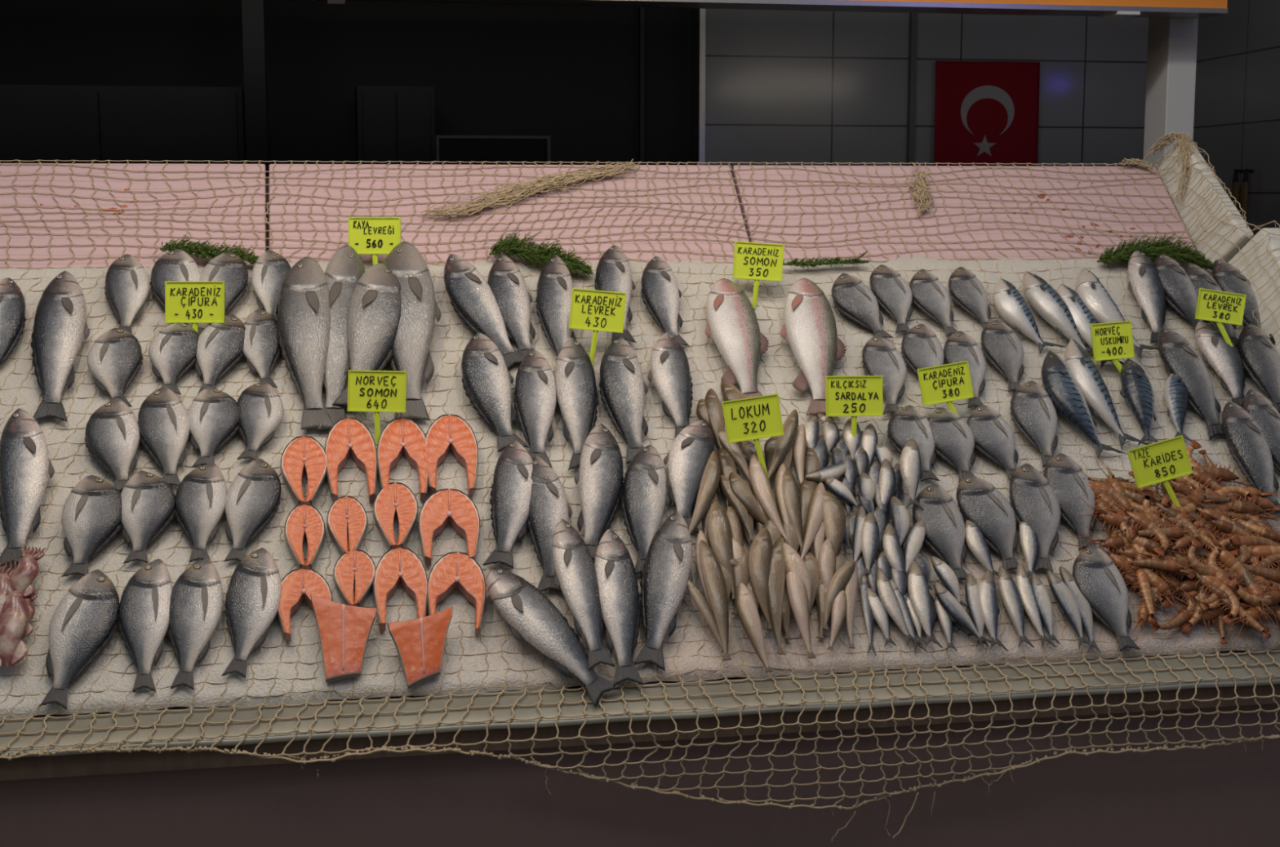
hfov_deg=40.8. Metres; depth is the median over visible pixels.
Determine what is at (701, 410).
fish
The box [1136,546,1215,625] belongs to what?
shrimp
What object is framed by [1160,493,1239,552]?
shrimp
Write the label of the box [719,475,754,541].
fish
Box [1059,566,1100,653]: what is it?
sardine
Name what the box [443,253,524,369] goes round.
fish
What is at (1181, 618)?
shrimp
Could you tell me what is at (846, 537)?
sardine
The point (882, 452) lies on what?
sardine
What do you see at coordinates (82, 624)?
sea bream
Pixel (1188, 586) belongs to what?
shrimp
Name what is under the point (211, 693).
bed
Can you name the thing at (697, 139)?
trim
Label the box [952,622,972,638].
sardine
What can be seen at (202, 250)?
herb sprig
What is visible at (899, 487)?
sardine
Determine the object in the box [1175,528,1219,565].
shrimp
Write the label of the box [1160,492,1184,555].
shrimp
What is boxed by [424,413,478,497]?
steak
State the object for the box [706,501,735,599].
fish
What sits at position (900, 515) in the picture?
sardine
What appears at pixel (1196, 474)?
shrimp
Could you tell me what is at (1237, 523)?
shrimp
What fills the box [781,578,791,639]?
fish
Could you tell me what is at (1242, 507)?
shrimp
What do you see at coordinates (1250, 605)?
shrimp
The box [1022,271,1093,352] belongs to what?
mackerel
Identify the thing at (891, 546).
sardine
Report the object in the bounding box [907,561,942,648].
sardine
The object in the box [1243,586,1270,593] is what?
shrimp
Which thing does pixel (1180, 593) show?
shrimp
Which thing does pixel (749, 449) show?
fish
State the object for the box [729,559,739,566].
fish
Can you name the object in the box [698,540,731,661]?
fish
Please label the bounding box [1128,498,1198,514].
shrimp
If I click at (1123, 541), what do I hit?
shrimp
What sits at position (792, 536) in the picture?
fish
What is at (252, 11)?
pillar
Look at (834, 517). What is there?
fish
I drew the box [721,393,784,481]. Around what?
price sign
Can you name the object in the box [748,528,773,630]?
fish
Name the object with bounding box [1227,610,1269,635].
shrimp
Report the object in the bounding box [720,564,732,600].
fish
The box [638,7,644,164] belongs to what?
trim
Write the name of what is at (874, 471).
sardine
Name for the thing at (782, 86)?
wall
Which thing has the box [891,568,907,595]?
sardine
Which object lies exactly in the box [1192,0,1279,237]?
wall
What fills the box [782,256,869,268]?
herb sprig
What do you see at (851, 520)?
sardine
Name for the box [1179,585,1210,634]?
shrimp
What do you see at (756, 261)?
price sign
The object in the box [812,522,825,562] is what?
fish
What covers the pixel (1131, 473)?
shrimp
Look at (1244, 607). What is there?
shrimp
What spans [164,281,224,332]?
price sign
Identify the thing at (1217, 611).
shrimp
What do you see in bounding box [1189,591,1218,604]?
shrimp
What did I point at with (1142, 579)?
shrimp
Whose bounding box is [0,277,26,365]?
fish
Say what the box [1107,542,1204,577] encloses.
shrimp
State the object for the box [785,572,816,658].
fish
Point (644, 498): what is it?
fish
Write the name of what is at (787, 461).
fish
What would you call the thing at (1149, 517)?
shrimp
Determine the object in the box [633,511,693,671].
fish
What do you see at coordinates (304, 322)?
fish
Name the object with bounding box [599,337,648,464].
fish
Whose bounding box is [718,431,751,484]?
fish
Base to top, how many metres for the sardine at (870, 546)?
0.114 m
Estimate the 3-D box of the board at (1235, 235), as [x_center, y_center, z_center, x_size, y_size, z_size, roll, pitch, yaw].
[1.374,-0.535,4.197,0.073,0.319,0.358,-1,8,-11]
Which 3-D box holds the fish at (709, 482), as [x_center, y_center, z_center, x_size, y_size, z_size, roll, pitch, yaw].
[0.128,0.145,3.389,0.038,0.156,0.184,3,8,21]
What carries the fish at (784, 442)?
on the bed
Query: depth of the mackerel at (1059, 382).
3.67 m
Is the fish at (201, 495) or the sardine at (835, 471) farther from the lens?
the sardine at (835, 471)
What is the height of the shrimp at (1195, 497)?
0.046 m
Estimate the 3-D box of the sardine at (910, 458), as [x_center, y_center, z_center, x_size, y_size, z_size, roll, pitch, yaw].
[0.547,0.102,3.470,0.045,0.130,0.110,0,8,-1]
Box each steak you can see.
[276,568,333,641]
[280,435,328,505]
[284,503,325,568]
[324,417,377,504]
[326,495,368,555]
[333,549,376,607]
[372,546,428,631]
[373,482,418,550]
[376,417,429,501]
[417,488,480,566]
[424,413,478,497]
[426,551,486,636]
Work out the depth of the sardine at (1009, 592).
3.33 m
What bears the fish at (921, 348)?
on the bed
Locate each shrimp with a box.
[1042,453,1119,505]
[1064,535,1129,555]
[1065,497,1145,537]
[1067,524,1165,598]
[1071,453,1130,500]
[1080,503,1172,524]
[1081,528,1159,559]
[1087,476,1154,484]
[1087,478,1129,511]
[1091,512,1137,568]
[1093,489,1168,556]
[1093,493,1120,513]
[1093,495,1118,539]
[1101,481,1143,493]
[1102,546,1170,608]
[1103,524,1159,547]
[1106,510,1212,552]
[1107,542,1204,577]
[1115,490,1164,524]
[1116,481,1202,547]
[1116,509,1175,538]
[1116,510,1211,564]
[1117,528,1131,548]
[1123,553,1211,578]
[1124,488,1155,506]
[1124,586,1159,666]
[1125,546,1158,625]
[1128,471,1159,497]
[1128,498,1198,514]
[1128,520,1217,538]
[1130,542,1197,601]
[1133,486,1210,524]
[1133,559,1217,573]
[1133,573,1195,618]
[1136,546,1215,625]
[1140,482,1237,504]
[1141,480,1235,506]
[1142,489,1155,516]
[1148,533,1220,576]
[1151,578,1200,613]
[1151,603,1194,631]
[1155,482,1204,546]
[1155,494,1248,520]
[1155,514,1253,565]
[1157,541,1252,580]
[1158,575,1194,612]
[1159,502,1221,509]
[1160,463,1216,514]
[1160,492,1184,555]
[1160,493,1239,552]
[1161,542,1186,610]
[1164,438,1194,489]
[1165,479,1209,503]
[1167,550,1239,626]
[1168,477,1222,487]
[1168,538,1185,555]
[1168,604,1258,647]
[1172,568,1195,582]
[1173,511,1208,561]
[1173,577,1197,617]
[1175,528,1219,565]
[1179,475,1251,521]
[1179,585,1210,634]
[1182,500,1250,537]
[1182,510,1273,590]
[1186,440,1224,487]
[1186,538,1244,586]
[1187,466,1238,500]
[1189,544,1210,558]
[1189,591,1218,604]
[1191,568,1279,631]
[1193,461,1254,486]
[1193,520,1279,551]
[1195,576,1271,639]
[1198,449,1223,485]
[1198,506,1262,562]
[1198,546,1248,609]
[1199,595,1221,610]
[1202,484,1266,528]
[1202,535,1279,555]
[1203,558,1278,591]
[1204,510,1257,531]
[1207,544,1259,620]
[1210,486,1279,503]
[1211,502,1253,535]
[1211,528,1248,564]
[1212,502,1248,563]
[1212,613,1228,644]
[1213,500,1272,511]
[1214,485,1259,502]
[1214,493,1279,520]
[1217,533,1279,613]
[1222,604,1278,654]
[1225,521,1272,551]
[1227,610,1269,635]
[1228,578,1279,606]
[1230,550,1279,641]
[1231,510,1279,519]
[1234,584,1279,626]
[1236,519,1279,542]
[1237,517,1268,562]
[1237,549,1259,575]
[1240,497,1279,511]
[1243,563,1279,583]
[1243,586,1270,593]
[1244,562,1279,570]
[1245,519,1269,528]
[1246,553,1279,591]
[1247,545,1279,564]
[1263,517,1275,531]
[1266,579,1279,590]
[1273,604,1279,621]
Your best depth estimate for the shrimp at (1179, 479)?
3.58 m
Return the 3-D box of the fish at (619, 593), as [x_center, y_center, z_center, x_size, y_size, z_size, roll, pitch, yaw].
[-0.044,0.338,3.201,0.091,0.243,0.234,0,8,-3]
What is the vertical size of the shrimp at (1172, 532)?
0.048 m
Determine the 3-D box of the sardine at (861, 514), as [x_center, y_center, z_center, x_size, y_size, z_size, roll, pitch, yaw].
[0.430,0.227,3.382,0.030,0.112,0.120,3,8,20]
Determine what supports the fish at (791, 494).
on the bed
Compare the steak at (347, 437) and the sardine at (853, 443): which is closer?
the steak at (347, 437)
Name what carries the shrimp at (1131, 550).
on the shrimp at (1125, 548)
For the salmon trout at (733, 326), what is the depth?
3.67 m
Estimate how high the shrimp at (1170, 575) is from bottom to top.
0.132 m
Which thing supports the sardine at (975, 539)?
on the bed
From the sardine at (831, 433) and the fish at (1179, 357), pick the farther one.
the fish at (1179, 357)
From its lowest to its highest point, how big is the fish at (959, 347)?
0.156 m
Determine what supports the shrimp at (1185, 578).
on the bed
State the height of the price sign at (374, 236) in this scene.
0.135 m
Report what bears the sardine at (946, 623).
on the bed
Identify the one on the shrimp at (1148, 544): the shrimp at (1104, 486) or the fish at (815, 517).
the shrimp at (1104, 486)
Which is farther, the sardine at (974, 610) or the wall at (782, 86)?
the wall at (782, 86)
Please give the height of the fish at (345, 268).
0.358 m
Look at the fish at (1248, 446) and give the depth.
3.65 m
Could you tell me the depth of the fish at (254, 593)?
3.09 m
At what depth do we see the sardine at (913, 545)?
3.38 m
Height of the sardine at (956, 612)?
0.111 m
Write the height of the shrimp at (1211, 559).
0.134 m
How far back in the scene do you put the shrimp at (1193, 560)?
3.40 m
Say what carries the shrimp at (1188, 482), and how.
on the shrimp at (1165, 501)
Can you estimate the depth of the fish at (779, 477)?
3.41 m
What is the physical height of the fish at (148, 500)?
0.152 m
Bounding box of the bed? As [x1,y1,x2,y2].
[0,255,1279,719]
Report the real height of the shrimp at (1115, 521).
0.120 m
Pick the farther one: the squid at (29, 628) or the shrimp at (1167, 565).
the shrimp at (1167, 565)
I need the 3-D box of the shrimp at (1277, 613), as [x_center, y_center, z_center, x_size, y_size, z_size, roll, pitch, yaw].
[1.270,0.383,3.397,0.058,0.114,0.148,-5,9,-32]
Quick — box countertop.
[0,177,1279,846]
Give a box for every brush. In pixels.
[1231,168,1244,210]
[1239,168,1253,218]
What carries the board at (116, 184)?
on the countertop
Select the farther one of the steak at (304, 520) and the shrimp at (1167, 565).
the shrimp at (1167, 565)
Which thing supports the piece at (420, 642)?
on the bed
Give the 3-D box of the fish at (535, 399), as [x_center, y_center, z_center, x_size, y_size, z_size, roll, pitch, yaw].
[-0.209,-0.033,3.506,0.096,0.218,0.210,-1,8,-9]
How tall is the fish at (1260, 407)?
0.207 m
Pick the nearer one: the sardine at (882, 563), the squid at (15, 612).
the squid at (15, 612)
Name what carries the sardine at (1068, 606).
on the bed
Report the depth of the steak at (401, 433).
3.38 m
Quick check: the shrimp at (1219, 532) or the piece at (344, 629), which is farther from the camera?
the shrimp at (1219, 532)
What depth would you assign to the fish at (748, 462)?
3.48 m
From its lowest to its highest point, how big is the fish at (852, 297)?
0.145 m
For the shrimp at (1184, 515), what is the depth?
3.47 m
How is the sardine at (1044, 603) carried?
on the bed
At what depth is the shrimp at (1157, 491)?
3.56 m
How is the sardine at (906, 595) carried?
on the bed
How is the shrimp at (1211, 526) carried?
on the shrimp at (1273, 535)
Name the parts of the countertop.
panel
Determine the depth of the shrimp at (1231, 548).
3.49 m
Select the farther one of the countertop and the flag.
the flag
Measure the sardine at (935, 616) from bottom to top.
0.076 m
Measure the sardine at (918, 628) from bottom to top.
0.085 m
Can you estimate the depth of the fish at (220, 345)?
3.48 m
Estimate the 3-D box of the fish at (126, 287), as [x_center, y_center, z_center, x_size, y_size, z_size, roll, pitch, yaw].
[-1.061,-0.266,3.568,0.090,0.165,0.159,-4,9,-25]
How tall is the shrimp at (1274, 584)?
0.097 m
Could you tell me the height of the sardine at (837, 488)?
0.067 m
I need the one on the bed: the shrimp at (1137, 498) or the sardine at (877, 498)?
the sardine at (877, 498)
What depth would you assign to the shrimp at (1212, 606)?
3.36 m
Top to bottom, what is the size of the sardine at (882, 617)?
0.098 m
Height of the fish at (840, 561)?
0.105 m
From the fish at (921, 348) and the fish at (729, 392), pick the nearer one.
the fish at (729, 392)
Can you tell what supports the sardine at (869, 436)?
on the bed
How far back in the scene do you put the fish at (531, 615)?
3.13 m
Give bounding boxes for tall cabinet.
[0,84,246,164]
[355,85,435,164]
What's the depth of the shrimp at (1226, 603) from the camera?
3.35 m
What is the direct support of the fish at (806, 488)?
on the bed
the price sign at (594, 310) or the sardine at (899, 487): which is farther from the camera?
the price sign at (594, 310)
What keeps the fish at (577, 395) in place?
on the bed
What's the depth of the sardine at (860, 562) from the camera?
3.34 m
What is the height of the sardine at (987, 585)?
0.130 m
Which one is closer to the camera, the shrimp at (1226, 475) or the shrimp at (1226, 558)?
the shrimp at (1226, 558)
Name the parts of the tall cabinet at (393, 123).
door, door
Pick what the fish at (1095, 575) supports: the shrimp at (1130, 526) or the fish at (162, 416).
the shrimp at (1130, 526)
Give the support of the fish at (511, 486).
on the bed
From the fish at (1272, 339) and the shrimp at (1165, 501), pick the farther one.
the fish at (1272, 339)
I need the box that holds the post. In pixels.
[1143,17,1198,177]
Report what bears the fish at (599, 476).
on the bed
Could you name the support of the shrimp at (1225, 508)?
on the shrimp at (1252, 522)
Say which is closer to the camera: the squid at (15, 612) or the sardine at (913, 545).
the squid at (15, 612)
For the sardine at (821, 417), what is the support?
on the bed
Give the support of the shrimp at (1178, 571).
on the shrimp at (1181, 574)
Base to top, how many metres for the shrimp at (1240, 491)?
0.076 m
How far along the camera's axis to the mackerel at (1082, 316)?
3.86 m
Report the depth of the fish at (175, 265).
3.60 m
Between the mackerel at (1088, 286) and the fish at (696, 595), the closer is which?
the fish at (696, 595)
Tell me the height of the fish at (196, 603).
0.196 m
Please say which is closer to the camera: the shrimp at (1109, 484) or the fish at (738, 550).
the fish at (738, 550)
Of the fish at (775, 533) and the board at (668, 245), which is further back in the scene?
the board at (668, 245)
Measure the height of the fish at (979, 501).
0.175 m
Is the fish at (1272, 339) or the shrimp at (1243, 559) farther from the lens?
the fish at (1272, 339)
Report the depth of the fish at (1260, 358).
3.83 m
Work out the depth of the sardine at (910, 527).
3.41 m
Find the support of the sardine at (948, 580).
on the bed
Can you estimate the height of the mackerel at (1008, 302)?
0.160 m
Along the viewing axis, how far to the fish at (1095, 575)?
3.36 m
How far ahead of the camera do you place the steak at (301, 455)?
3.32 m
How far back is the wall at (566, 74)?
6.76 m
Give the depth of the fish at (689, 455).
3.42 m
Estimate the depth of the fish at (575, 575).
3.19 m
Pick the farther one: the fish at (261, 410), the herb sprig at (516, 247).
the herb sprig at (516, 247)
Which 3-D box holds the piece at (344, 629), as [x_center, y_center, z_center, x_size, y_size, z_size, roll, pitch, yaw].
[-0.530,0.383,3.087,0.117,0.143,0.111,-1,8,-11]
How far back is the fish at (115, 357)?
3.42 m
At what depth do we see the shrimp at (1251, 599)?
3.38 m
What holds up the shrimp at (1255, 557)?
on the shrimp at (1273, 559)
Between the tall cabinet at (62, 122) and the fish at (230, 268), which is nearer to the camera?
the fish at (230, 268)
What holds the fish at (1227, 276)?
on the bed
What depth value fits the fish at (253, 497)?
3.24 m
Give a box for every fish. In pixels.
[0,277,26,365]
[0,408,54,567]
[31,271,89,422]
[61,475,122,577]
[84,399,140,490]
[87,328,142,407]
[104,253,149,333]
[117,559,172,692]
[120,471,175,564]
[137,386,190,486]
[148,322,199,395]
[150,248,199,324]
[167,559,222,690]
[174,462,226,562]
[187,387,239,467]
[195,314,245,394]
[199,251,248,324]
[222,547,281,678]
[223,458,281,562]
[236,382,284,460]
[242,309,281,388]
[251,249,291,320]
[277,256,333,430]
[315,244,364,430]
[332,263,401,405]
[383,241,441,420]
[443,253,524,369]
[461,333,528,452]
[482,440,533,568]
[484,568,620,707]
[487,254,535,364]
[513,350,558,467]
[526,456,572,592]
[535,255,576,362]
[552,519,615,671]
[555,337,598,470]
[573,423,623,559]
[594,245,636,343]
[594,529,643,686]
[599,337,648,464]
[620,444,669,575]
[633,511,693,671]
[640,256,689,346]
[647,332,693,438]
[663,420,713,533]
[686,579,723,648]
[688,451,720,535]
[695,530,713,613]
[696,399,710,429]
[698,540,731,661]
[701,493,717,542]
[704,388,724,448]
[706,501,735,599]
[717,448,737,511]
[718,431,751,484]
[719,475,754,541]
[720,382,748,454]
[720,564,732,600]
[723,417,737,466]
[726,506,743,546]
[728,471,766,524]
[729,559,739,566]
[731,546,750,614]
[732,537,744,559]
[735,582,773,672]
[739,479,753,551]
[742,441,764,461]
[746,579,759,610]
[747,459,751,489]
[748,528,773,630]
[749,454,788,544]
[751,487,768,533]
[762,514,782,546]
[763,617,768,630]
[764,435,777,471]
[767,409,798,480]
[767,537,785,655]
[773,463,789,524]
[776,444,793,472]
[781,520,799,552]
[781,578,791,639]
[782,467,803,552]
[782,542,811,639]
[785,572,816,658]
[793,423,806,484]
[798,478,813,551]
[800,482,825,559]
[803,551,820,615]
[804,447,820,490]
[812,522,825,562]
[815,578,830,639]
[817,538,835,589]
[822,490,845,557]
[822,560,855,631]
[827,590,847,650]
[831,273,893,337]
[835,551,844,573]
[844,560,857,648]
[862,335,906,414]
[869,264,912,333]
[887,404,940,482]
[901,324,944,374]
[909,269,957,337]
[912,483,967,580]
[927,407,975,482]
[943,331,986,408]
[948,266,991,328]
[955,474,1018,571]
[966,404,1017,480]
[980,320,1023,392]
[1008,463,1061,572]
[1009,380,1057,467]
[1043,453,1096,551]
[1072,545,1141,651]
[1127,249,1166,343]
[1154,254,1203,332]
[1157,326,1224,439]
[1184,262,1238,346]
[1195,321,1245,406]
[1211,259,1261,328]
[1222,401,1279,514]
[1237,323,1279,413]
[1243,388,1279,471]
[1269,333,1275,345]
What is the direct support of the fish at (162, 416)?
on the bed
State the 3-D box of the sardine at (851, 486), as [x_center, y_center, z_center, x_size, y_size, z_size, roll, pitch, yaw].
[0.422,0.145,3.474,0.030,0.085,0.091,0,8,0]
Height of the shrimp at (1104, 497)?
0.111 m
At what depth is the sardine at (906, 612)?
3.28 m
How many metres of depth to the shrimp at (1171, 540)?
3.46 m
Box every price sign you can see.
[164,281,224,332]
[347,369,406,444]
[348,217,400,265]
[568,288,626,364]
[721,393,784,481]
[732,241,784,309]
[825,375,883,436]
[916,360,973,414]
[1090,320,1134,372]
[1126,435,1192,506]
[1194,288,1246,346]
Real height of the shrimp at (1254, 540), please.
0.058 m
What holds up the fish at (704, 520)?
on the bed
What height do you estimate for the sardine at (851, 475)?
0.075 m
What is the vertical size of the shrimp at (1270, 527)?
0.127 m
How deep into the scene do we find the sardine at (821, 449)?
3.52 m
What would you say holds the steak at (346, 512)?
on the bed
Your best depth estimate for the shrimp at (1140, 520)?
3.45 m
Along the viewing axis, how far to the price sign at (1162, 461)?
3.50 m
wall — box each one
[0,0,691,164]
[705,8,1148,173]
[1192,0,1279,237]
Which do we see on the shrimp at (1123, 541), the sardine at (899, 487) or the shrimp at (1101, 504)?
the shrimp at (1101, 504)
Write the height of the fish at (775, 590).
0.190 m
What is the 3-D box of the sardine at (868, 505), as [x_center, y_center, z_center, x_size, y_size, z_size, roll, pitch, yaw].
[0.454,0.167,3.448,0.029,0.071,0.066,-2,8,-17]
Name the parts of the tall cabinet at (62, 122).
door, door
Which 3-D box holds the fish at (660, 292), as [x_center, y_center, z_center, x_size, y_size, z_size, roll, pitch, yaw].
[0.050,-0.268,3.752,0.090,0.188,0.180,-2,8,-13]
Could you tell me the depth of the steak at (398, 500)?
3.28 m
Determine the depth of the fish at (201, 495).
3.22 m
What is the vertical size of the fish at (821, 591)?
0.102 m
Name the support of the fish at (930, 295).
on the bed
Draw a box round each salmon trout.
[705,278,768,398]
[780,278,845,415]
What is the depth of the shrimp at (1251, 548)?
3.46 m
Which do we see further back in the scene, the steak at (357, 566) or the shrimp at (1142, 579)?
the shrimp at (1142, 579)
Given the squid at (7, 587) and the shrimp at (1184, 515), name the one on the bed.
the squid at (7, 587)
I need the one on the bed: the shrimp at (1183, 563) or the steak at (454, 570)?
the steak at (454, 570)
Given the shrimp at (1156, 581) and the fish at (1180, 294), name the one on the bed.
the fish at (1180, 294)
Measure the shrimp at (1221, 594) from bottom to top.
0.120 m
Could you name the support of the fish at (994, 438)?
on the bed
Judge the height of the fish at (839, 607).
0.104 m
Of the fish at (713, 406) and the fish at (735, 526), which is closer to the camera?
the fish at (735, 526)
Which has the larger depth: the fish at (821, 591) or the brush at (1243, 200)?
the brush at (1243, 200)
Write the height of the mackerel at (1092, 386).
0.220 m
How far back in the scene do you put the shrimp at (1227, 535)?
3.48 m
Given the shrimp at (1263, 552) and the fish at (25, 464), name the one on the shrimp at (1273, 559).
the shrimp at (1263, 552)
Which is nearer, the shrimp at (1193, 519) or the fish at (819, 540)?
the fish at (819, 540)
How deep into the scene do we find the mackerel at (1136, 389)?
3.72 m
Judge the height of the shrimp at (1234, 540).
0.143 m
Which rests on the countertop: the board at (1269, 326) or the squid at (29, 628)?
the board at (1269, 326)
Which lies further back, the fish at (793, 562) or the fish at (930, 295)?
the fish at (930, 295)
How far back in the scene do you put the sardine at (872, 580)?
3.33 m
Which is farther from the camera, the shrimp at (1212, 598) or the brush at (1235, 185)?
the brush at (1235, 185)
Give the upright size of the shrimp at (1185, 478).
0.127 m
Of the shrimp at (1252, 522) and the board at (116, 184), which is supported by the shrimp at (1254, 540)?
the shrimp at (1252, 522)
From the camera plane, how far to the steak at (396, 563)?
3.18 m
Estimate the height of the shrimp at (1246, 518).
0.074 m
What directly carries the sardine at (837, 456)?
on the bed
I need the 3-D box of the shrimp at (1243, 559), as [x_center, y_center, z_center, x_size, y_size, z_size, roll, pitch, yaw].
[1.190,0.225,3.495,0.057,0.126,0.142,-2,8,-16]
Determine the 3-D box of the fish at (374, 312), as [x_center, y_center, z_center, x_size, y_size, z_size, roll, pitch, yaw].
[-0.561,-0.184,3.548,0.125,0.280,0.274,3,8,19]
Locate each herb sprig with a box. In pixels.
[160,234,258,265]
[488,224,593,277]
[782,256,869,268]
[844,251,867,264]
[1097,230,1213,269]
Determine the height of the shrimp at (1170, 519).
0.097 m
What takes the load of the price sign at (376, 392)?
on the bed
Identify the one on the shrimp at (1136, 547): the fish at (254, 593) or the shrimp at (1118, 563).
the shrimp at (1118, 563)
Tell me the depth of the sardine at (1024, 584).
3.33 m
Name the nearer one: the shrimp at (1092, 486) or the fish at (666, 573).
the fish at (666, 573)
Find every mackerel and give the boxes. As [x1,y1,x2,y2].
[992,278,1066,353]
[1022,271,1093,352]
[1041,350,1127,458]
[1056,284,1124,368]
[1064,338,1149,449]
[1075,267,1158,358]
[1120,358,1158,445]
[1164,373,1191,442]
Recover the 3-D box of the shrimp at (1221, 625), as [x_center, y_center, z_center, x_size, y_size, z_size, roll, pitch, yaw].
[1.139,0.377,3.391,0.037,0.092,0.106,2,8,15]
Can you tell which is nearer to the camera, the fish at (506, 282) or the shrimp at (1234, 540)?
the shrimp at (1234, 540)
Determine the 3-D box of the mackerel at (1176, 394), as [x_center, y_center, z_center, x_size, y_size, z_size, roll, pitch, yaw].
[1.175,-0.039,3.755,0.062,0.156,0.164,1,8,8]
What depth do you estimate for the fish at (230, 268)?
3.61 m
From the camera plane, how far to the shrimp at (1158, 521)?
3.48 m
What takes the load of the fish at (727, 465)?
on the bed
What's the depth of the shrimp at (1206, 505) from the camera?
3.53 m
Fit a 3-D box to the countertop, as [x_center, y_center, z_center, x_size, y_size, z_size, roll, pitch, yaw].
[-0.436,0.320,3.562,4.450,1.652,1.169,-1,8,-11]
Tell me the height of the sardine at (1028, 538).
0.113 m
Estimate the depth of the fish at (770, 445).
3.49 m
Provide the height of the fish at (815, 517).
0.137 m
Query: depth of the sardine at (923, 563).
3.35 m
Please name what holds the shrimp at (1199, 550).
on the shrimp at (1273, 559)
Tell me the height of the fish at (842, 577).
0.115 m
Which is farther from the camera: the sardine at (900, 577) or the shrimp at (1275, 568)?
the shrimp at (1275, 568)
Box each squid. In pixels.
[0,560,17,613]
[0,582,32,668]
[10,546,45,597]
[21,590,37,639]
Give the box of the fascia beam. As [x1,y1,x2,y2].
[293,0,1227,18]
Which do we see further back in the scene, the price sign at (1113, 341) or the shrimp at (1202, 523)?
the price sign at (1113, 341)
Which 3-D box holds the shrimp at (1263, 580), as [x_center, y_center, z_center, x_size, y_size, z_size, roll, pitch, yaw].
[1.231,0.310,3.422,0.222,0.082,0.044,0,8,-2]
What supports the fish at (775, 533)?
on the bed
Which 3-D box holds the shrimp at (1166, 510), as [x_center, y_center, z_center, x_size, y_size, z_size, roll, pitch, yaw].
[1.061,0.182,3.491,0.182,0.113,0.065,5,9,35]
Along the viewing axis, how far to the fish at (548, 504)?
3.30 m
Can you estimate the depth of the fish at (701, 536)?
3.28 m
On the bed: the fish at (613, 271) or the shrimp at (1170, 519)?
the fish at (613, 271)
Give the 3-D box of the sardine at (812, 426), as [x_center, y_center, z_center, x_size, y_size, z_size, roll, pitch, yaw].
[0.354,0.034,3.551,0.038,0.089,0.087,0,8,-2]
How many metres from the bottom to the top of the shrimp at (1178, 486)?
0.120 m
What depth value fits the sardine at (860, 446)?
3.54 m
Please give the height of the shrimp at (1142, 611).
0.150 m
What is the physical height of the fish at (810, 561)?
0.105 m
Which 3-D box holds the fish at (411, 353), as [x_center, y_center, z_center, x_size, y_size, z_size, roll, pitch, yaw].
[-0.481,-0.199,3.588,0.129,0.349,0.332,-1,8,-4]
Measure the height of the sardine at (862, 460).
0.073 m
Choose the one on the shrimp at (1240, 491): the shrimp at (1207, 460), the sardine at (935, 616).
the shrimp at (1207, 460)
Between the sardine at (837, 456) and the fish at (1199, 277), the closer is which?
the sardine at (837, 456)
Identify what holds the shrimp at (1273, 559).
on the shrimp at (1250, 605)
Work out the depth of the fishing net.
3.35 m
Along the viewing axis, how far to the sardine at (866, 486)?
3.46 m
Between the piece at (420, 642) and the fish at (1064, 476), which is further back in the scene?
the fish at (1064, 476)
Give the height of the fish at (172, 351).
0.137 m
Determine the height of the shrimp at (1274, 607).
0.075 m
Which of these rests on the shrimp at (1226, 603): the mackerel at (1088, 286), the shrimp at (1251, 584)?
the shrimp at (1251, 584)
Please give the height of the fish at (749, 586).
0.090 m
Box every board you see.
[0,163,266,269]
[269,164,749,264]
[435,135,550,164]
[731,165,1195,261]
[1156,142,1253,262]
[1227,227,1279,359]
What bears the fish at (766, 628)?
on the bed
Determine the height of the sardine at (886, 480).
0.111 m
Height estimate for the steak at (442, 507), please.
0.132 m
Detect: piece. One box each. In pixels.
[310,594,376,683]
[387,606,453,689]
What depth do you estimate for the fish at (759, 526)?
3.39 m
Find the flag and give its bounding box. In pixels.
[933,60,1039,166]
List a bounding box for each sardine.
[804,416,819,449]
[804,460,856,481]
[814,435,829,484]
[817,413,843,431]
[822,417,840,457]
[824,477,860,511]
[831,447,845,479]
[835,435,850,478]
[841,476,856,517]
[842,417,861,462]
[843,524,853,551]
[844,455,857,497]
[847,511,857,546]
[851,506,866,569]
[854,431,862,477]
[855,447,870,486]
[856,551,868,605]
[857,472,875,501]
[857,489,874,515]
[860,512,879,578]
[860,575,876,656]
[861,423,877,471]
[866,587,897,648]
[867,554,879,595]
[868,461,880,509]
[873,506,888,556]
[874,481,889,523]
[875,443,893,465]
[875,568,920,647]
[876,551,892,580]
[878,458,896,508]
[882,523,905,571]
[889,496,910,555]
[889,579,927,653]
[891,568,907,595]
[893,462,903,500]
[899,438,924,510]
[902,520,925,577]
[903,526,911,572]
[903,591,915,630]
[906,596,925,644]
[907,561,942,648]
[914,553,933,590]
[924,593,937,638]
[931,556,968,607]
[933,581,995,648]
[933,592,957,651]
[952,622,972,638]
[964,520,998,576]
[964,573,990,648]
[978,570,1008,651]
[997,565,1034,648]
[1016,562,1056,648]
[1018,521,1039,576]
[1030,573,1061,645]
[1046,570,1092,648]
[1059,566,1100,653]
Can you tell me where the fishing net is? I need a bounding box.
[0,132,1279,841]
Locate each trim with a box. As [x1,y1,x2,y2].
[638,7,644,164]
[690,8,706,165]
[906,13,917,165]
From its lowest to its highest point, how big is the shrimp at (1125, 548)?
0.155 m

